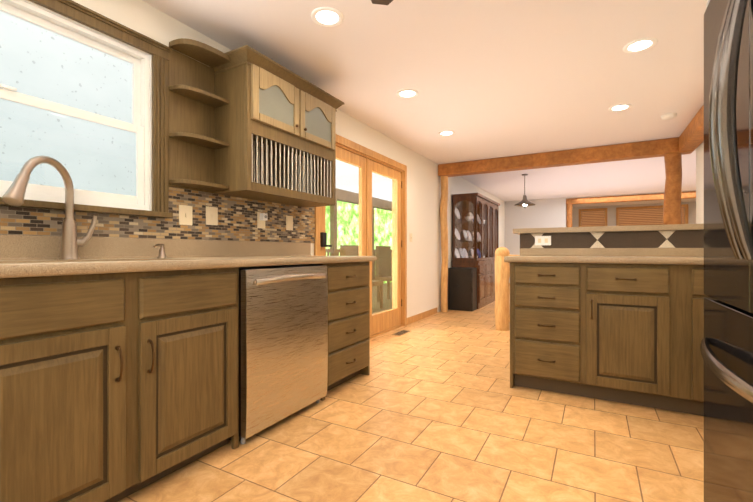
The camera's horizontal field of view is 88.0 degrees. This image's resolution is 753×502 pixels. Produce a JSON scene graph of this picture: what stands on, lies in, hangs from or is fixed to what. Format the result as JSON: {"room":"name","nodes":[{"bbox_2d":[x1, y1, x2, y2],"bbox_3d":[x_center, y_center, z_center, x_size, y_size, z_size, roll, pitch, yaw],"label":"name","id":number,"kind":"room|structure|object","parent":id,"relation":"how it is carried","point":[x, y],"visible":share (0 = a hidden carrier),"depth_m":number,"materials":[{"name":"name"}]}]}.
{"room":"kitchen","nodes":[
{"label":"kitchen","id":0,"kind":"room"},
{"bbox_2d":[0,0,504,317],"bbox_3d":[0.369,-0.197,5.169,0.150,2.300,12.700,0,0,29],"label":"wall","id":1,"kind":"structure","parent":0,"point":[424,260],"depth_m":5.22,"materials":[{"name":"beige paint"}]},
{"bbox_2d":[0,0,172,217],"bbox_3d":[-1.572,-0.665,1.629,0.209,0.958,1.395,0,0,29],"label":"kitchen window","id":2,"kind":"structure","parent":1,"relation":"in","point":[75,99],"depth_m":1.88,"materials":[{"name":"white plastic"}]},
{"bbox_2d":[0,187,314,242],"bbox_3d":[-1.439,-0.257,1.766,0.009,0.380,3.694,0,0,29],"label":"backsplash","id":3,"kind":"structure","parent":1,"relation":"attached to","point":[237,218],"depth_m":2.35,"materials":[{"name":"multicoloured tile"}]},
{"bbox_2d":[179,205,191,224],"bbox_3d":[-1.124,-0.212,2.304,0.014,0.115,0.085,0,0,29],"label":"switch plate","id":4,"kind":"object","parent":1,"relation":"attached to","point":[185,214],"depth_m":2.30,"materials":[{"name":"beige plastic"}]},
{"bbox_2d":[206,206,217,224],"bbox_3d":[-1.037,-0.222,2.460,0.014,0.115,0.085,0,0,29],"label":"switch plate","id":5,"kind":"object","parent":1,"relation":"attached to","point":[211,212],"depth_m":2.46,"materials":[{"name":"beige plastic"}]},
{"bbox_2d":[169,38,343,206],"bbox_3d":[-0.725,-0.783,2.687,0.357,0.834,1.274,0,0,29],"label":"wall cabinet","id":6,"kind":"object","parent":1,"relation":"attached to","point":[247,122],"visible":1,"depth_m":2.44,"materials":[{"name":"brown wood"}]},
{"bbox_2d":[257,212,267,228],"bbox_3d":[-0.817,-0.222,2.818,0.050,0.115,0.075,0,0,29],"label":"switch plate","id":7,"kind":"object","parent":1,"relation":"attached to","point":[261,217],"depth_m":2.81,"materials":[{"name":"beige plastic"}]},
{"bbox_2d":[286,215,292,230],"bbox_3d":[-0.689,-0.222,3.090,0.009,0.115,0.075,0,0,29],"label":"switch plate","id":8,"kind":"object","parent":1,"relation":"attached to","point":[289,219],"depth_m":3.08,"materials":[{"name":"beige plastic"}]},
{"bbox_2d":[314,134,406,338],"bbox_3d":[-0.133,-0.070,4.229,0.189,2.048,1.880,0,0,29],"label":"french door","id":9,"kind":"structure","parent":1,"relation":"in","point":[367,161],"depth_m":4.41,"materials":[{"name":"brown wood"}]},
{"bbox_2d":[407,307,436,323],"bbox_3d":[0.661,0.910,5.524,0.013,0.084,1.115,0,0,29],"label":"baseboard","id":10,"kind":"structure","parent":1,"relation":"attached to","point":[417,317],"depth_m":5.45,"materials":[{"name":"brown wood"}]},
{"bbox_2d":[117,286,703,501],"bbox_3d":[3.469,0.984,4.928,6.500,0.060,15.300,0,0,29],"label":"floor","id":11,"kind":"structure","parent":0,"point":[435,407],"depth_m":1.92,"materials":[{"name":"tile"}]},
{"bbox_2d":[0,305,139,501],"bbox_3d":[-1.399,0.604,1.193,0.631,0.700,0.924,0,0,29],"label":"base cabinet","id":12,"kind":"object","parent":11,"relation":"on","point":[115,387],"depth_m":1.27,"materials":[{"name":"brown wood"}]},
{"bbox_2d":[60,293,238,488],"bbox_3d":[-1.050,0.604,1.818,0.631,0.700,0.507,0,0,29],"label":"base cabinet","id":13,"kind":"object","parent":11,"relation":"on","point":[189,346],"depth_m":1.62,"materials":[{"name":"brown wood"}]},
{"bbox_2d":[228,264,327,443],"bbox_3d":[-0.719,0.520,2.306,0.681,0.868,0.656,0,0,29],"label":"dishwasher","id":14,"kind":"object","parent":11,"relation":"on","point":[283,341],"visible":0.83,"depth_m":2.08,"materials":[{"name":"silver metal"}]},
{"bbox_2d":[320,261,369,400],"bbox_3d":[-0.456,0.517,2.883,0.631,0.874,0.596,0,0,29],"label":"base cabinet","id":15,"kind":"object","parent":11,"relation":"on","point":[348,282],"depth_m":2.70,"materials":[{"name":"brown wood"}]},
{"bbox_2d":[0,235,376,277],"bbox_3d":[-1.173,0.080,1.569,0.662,0.293,3.630,0,0,29],"label":"countertop","id":16,"kind":"structure","parent":15,"relation":"on","point":[28,256],"depth_m":1.87,"materials":[{"name":"beige stone"}]},
{"bbox_2d":[2,155,96,259],"bbox_3d":[-1.349,-0.178,1.629,0.207,0.431,0.369,0,0,29],"label":"faucet","id":17,"kind":"object","parent":16,"relation":"on","point":[14,195],"visible":1,"depth_m":1.71,"materials":[{"name":"silver metal"}]},
{"bbox_2d":[153,244,166,257],"bbox_3d":[-1.163,0.000,2.085,0.060,0.076,0.087,0,0,29],"label":"soap dispenser","id":18,"kind":"object","parent":16,"relation":"on","point":[161,252],"visible":1,"depth_m":2.09,"materials":[{"name":"silver metal"}]},
{"bbox_2d":[392,330,409,335],"bbox_3d":[0.290,0.950,4.526,0.100,0.008,0.300,0,0,29],"label":"floor vent","id":19,"kind":"object","parent":11,"relation":"in","point":[400,333],"visible":0.98,"depth_m":4.51,"materials":[{"name":"gold metal"}]},
{"bbox_2d":[440,176,447,311],"bbox_3d":[1.058,-0.106,6.099,0.133,2.124,0.134,0,0,29],"label":"column","id":20,"kind":"structure","parent":11,"relation":"on","point":[444,234],"depth_m":6.05,"materials":[{"name":"brown wood"}]},
{"bbox_2d":[448,267,476,310],"bbox_3d":[1.393,0.613,6.330,0.407,0.680,0.325,0,0,29],"label":"safe","id":21,"kind":"object","parent":11,"relation":"on","point":[462,288],"visible":0.98,"depth_m":6.22,"materials":[{"name":"black metal"}]},
{"bbox_2d":[452,261,487,308],"bbox_3d":[1.603,0.573,6.705,0.468,0.760,0.505,0,0,29],"label":"base cabinet","id":22,"kind":"object","parent":11,"relation":"on","point":[482,266],"depth_m":6.52,"materials":[{"name":"brown wood"}]},
{"bbox_2d":[488,261,491,303],"bbox_3d":[1.801,0.573,7.061,0.468,0.760,0.570,0,0,29],"label":"base cabinet","id":23,"kind":"object","parent":11,"relation":"on","point":[489,262],"depth_m":7.05,"materials":[{"name":"brown wood"}]},
{"bbox_2d":[492,261,494,301],"bbox_3d":[2.016,0.573,7.445,0.468,0.760,0.570,0,0,29],"label":"base cabinet","id":24,"kind":"object","parent":11,"relation":"on","point":[493,262],"depth_m":7.26,"materials":[{"name":"brown wood"}]},
{"bbox_2d":[494,247,519,330],"bbox_3d":[2.332,0.454,4.277,2.035,1.009,0.186,0,0,29],"label":"log railing","id":25,"kind":"object","parent":11,"relation":"on","point":[502,294],"visible":0.23,"depth_m":4.66,"materials":[{"name":"brown wood"}]},
{"bbox_2d":[510,262,597,398],"bbox_3d":[1.300,0.517,2.839,0.527,0.874,0.620,0,0,29],"label":"base cabinet","id":26,"kind":"object","parent":11,"relation":"on","point":[554,306],"depth_m":2.56,"materials":[{"name":"brown wood"}]},
{"bbox_2d":[566,204,572,226],"bbox_3d":[4.895,-0.111,9.884,0.144,2.129,0.152,0,0,29],"label":"column","id":27,"kind":"structure","parent":11,"relation":"on","point":[569,207],"depth_m":9.82,"materials":[{"name":"brown wood"}]},
{"bbox_2d":[513,224,703,256],"bbox_3d":[1.948,0.384,3.050,1.615,1.140,0.430,0,0,29],"label":"peninsula bar","id":28,"kind":"object","parent":11,"relation":"on","point":[683,240],"visible":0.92,"depth_m":2.92,"materials":[{"name":"beige stone"}]},
{"bbox_2d":[663,152,681,224],"bbox_3d":[3.569,-0.105,4.701,0.185,2.127,0.190,0,0,29],"label":"column","id":29,"kind":"structure","parent":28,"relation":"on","point":[672,212],"depth_m":4.63,"materials":[{"name":"brown wood"}]},
{"bbox_2d":[598,263,685,412],"bbox_3d":[1.681,0.517,2.627,0.495,0.874,0.620,0,0,29],"label":"base cabinet","id":30,"kind":"object","parent":11,"relation":"on","point":[632,334],"depth_m":2.33,"materials":[{"name":"brown wood"}]},
{"bbox_2d":[686,265,708,415],"bbox_3d":[2.154,0.517,2.363,0.588,0.874,0.620,0,0,29],"label":"base cabinet","id":31,"kind":"object","parent":11,"relation":"on","point":[695,295],"depth_m":2.21,"materials":[{"name":"brown wood"}]},
{"bbox_2d":[504,256,703,264],"bbox_3d":[1.721,0.058,2.592,1.565,0.039,0.647,0,0,29],"label":"countertop","id":32,"kind":"structure","parent":31,"relation":"on","point":[676,260],"depth_m":2.41,"materials":[{"name":"beige stone"}]},
{"bbox_2d":[700,0,752,501],"bbox_3d":[1.169,0.056,0.789,0.759,1.795,0.910,0,0,29],"label":"refrigerator","id":33,"kind":"object","parent":11,"relation":"on","point":[726,347],"visible":1,"depth_m":0.99,"materials":[{"name":"black"}]},
{"bbox_2d":[142,0,707,206],"bbox_3d":[3.469,-1.397,4.928,6.500,0.100,15.300,0,0,29],"label":"ceiling","id":34,"kind":"structure","parent":0,"point":[487,79],"depth_m":2.92,"materials":[{"name":"white paint"}]},
{"bbox_2d":[311,7,343,26],"bbox_3d":[-0.283,-1.342,2.241,0.188,0.008,0.188,0,0,29],"label":"recessed light","id":35,"kind":"object","parent":34,"relation":"in","point":[327,16],"visible":1,"depth_m":2.23,"materials":[{"name":"white"}]},
{"bbox_2d":[371,0,392,4],"bbox_3d":[0.120,-1.196,0.940,1.466,0.300,1.413,0,0,29],"label":"ceiling fan","id":36,"kind":"object","parent":34,"relation":"hanging from","point":[384,2],"visible":1,"depth_m":1.73,"materials":[{"name":"brown"}]},
{"bbox_2d":[397,89,417,97],"bbox_3d":[0.265,-1.342,3.331,0.188,0.008,0.188,0,0,29],"label":"recessed light","id":37,"kind":"object","parent":34,"relation":"in","point":[407,93],"visible":1,"depth_m":3.32,"materials":[{"name":"white"}]},
{"bbox_2d":[438,131,454,135],"bbox_3d":[0.801,-1.342,4.449,0.188,0.008,0.188,0,0,29],"label":"recessed light","id":38,"kind":"object","parent":34,"relation":"in","point":[445,133],"visible":0.98,"depth_m":4.45,"materials":[{"name":"white"}]},
{"bbox_2d":[514,174,534,208],"bbox_3d":[2.602,-1.046,6.843,0.350,0.600,0.350,0,0,29],"label":"pendant lamp","id":39,"kind":"object","parent":34,"relation":"hanging from","point":[524,202],"visible":1,"depth_m":6.82,"materials":[{"name":"silver metal"}]},
{"bbox_2d":[438,137,693,176],"bbox_3d":[2.370,-1.256,5.369,3.148,0.179,0.200,0,0,29],"label":"beam","id":40,"kind":"structure","parent":34,"relation":"attached to","point":[635,150],"depth_m":5.18,"materials":[{"name":"brown wood"}]},
{"bbox_2d":[608,104,631,111],"bbox_3d":[2.284,-1.342,3.655,0.188,0.008,0.188,0,0,29],"label":"recessed light","id":41,"kind":"object","parent":34,"relation":"in","point":[619,107],"visible":1,"depth_m":3.65,"materials":[{"name":"white"}]},
{"bbox_2d":[566,191,695,204],"bbox_3d":[6.435,-1.251,9.021,3.690,0.149,0.141,0,0,29],"label":"beam","id":42,"kind":"structure","parent":34,"relation":"attached to","point":[637,197],"depth_m":9.26,"materials":[{"name":"brown wood"}]},
{"bbox_2d":[623,37,656,52],"bbox_3d":[1.723,-1.342,2.550,0.188,0.008,0.188,0,0,29],"label":"recessed light","id":43,"kind":"object","parent":34,"relation":"in","point":[639,45],"visible":1,"depth_m":2.55,"materials":[{"name":"white"}]},
{"bbox_2d":[661,113,676,119],"bbox_3d":[2.894,-1.329,3.857,0.130,0.034,0.130,0,0,29],"label":"smoke detector","id":44,"kind":"object","parent":34,"relation":"attached to","point":[668,116],"visible":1,"depth_m":3.83,"materials":[{"name":"white plastic"}]},
{"bbox_2d":[679,104,703,150],"bbox_3d":[2.675,-1.256,2.850,0.158,0.179,3.898,0,0,29],"label":"beam","id":45,"kind":"structure","parent":34,"relation":"attached to","point":[691,136],"depth_m":4.04,"materials":[{"name":"brown wood"}]},
{"bbox_2d":[505,190,695,282],"bbox_3d":[5.721,-0.197,9.425,5.350,2.300,0.150,0,0,29],"label":"wall","id":46,"kind":"structure","parent":0,"point":[546,213],"depth_m":10.07,"materials":[{"name":"beige paint"}]},
{"bbox_2d":[579,204,687,226],"bbox_3d":[7.358,-0.627,11.300,2.660,1.300,0.060,0,0,29],"label":"window blinds","id":47,"kind":"object","parent":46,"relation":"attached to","point":[642,215],"visible":0.38,"depth_m":11.32,"materials":[{"name":"brown wood"}]},
{"bbox_2d":[696,141,703,223],"bbox_3d":[4.754,-0.197,4.153,2.200,2.300,15.200,0,0,29],"label":"wall","id":48,"kind":"structure","parent":0,"point":[700,184],"depth_m":4.31,"materials":[{"name":"beige paint"}]},
{"label":"outside","id":49,"kind":"structure","parent":0,"visible":0},
{"bbox_2d":[326,201,391,282],"bbox_3d":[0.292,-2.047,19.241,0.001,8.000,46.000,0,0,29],"label":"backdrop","id":50,"kind":"structure","parent":49,"point":[347,209],"depth_m":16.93,"materials":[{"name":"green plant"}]},
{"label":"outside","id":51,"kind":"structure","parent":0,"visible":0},
{"bbox_2d":[326,159,391,313],"bbox_3d":[-0.307,-0.247,7.551,3.348,2.600,11.000,0,0,29],"label":"porch","id":52,"kind":"object","parent":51,"point":[385,200],"depth_m":8.52,"materials":[{"name":"brown wood"}]}
]}

